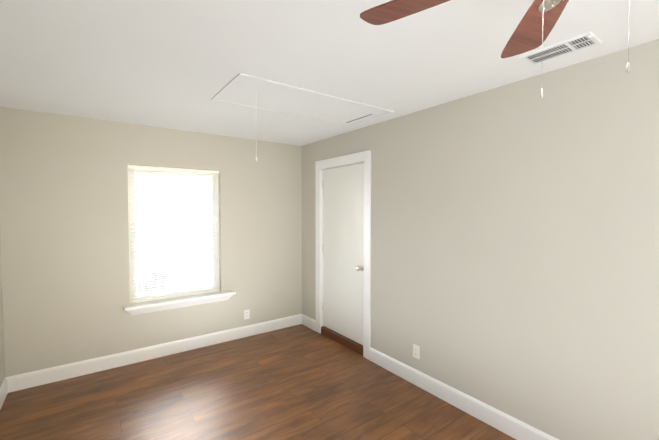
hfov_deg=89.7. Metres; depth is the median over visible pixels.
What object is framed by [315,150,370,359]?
door frame
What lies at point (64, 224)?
wall
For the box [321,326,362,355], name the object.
door threshold sill
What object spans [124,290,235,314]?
window sill
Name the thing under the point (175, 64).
ceiling
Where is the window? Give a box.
[127,168,218,303]
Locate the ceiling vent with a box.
[519,31,601,65]
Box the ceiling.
[0,0,658,145]
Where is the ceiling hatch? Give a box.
[211,73,393,126]
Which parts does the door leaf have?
knob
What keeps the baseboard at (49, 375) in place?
attached to the wall at (64, 224)
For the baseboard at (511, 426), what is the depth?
2.62 m
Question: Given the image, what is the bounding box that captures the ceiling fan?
[360,0,629,97]
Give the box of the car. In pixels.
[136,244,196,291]
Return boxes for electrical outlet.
[244,309,249,319]
[413,344,419,358]
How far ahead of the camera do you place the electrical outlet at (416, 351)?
2.97 m
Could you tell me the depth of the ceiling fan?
1.10 m
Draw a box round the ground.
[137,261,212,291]
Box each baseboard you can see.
[0,378,7,408]
[5,314,301,392]
[302,314,558,439]
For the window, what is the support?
in the wall at (64, 224)
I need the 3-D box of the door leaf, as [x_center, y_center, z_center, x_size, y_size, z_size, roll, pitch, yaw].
[0.138,0.368,3.861,0.112,1.982,0.810,-1,2,-36]
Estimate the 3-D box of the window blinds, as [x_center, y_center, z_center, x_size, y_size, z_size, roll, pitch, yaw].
[-1.673,0.139,3.650,0.922,1.418,0.045,-1,2,-36]
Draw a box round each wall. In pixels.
[0,107,301,376]
[0,227,4,386]
[302,39,658,439]
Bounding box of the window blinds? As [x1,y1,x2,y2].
[127,165,219,302]
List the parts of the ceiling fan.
blade, blade, pull chain, pull chain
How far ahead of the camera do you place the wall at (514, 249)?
2.19 m
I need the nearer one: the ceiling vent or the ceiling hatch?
the ceiling vent
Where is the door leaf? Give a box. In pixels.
[322,163,363,344]
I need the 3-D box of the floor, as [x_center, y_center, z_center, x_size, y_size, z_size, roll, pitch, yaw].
[0.621,1.604,0.676,3.250,0.100,7.800,-1,2,-36]
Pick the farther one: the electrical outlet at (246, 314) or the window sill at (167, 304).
the electrical outlet at (246, 314)
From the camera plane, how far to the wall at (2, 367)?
2.78 m
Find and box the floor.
[0,324,515,439]
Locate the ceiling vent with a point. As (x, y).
(574, 44)
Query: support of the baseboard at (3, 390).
attached to the wall at (2, 367)

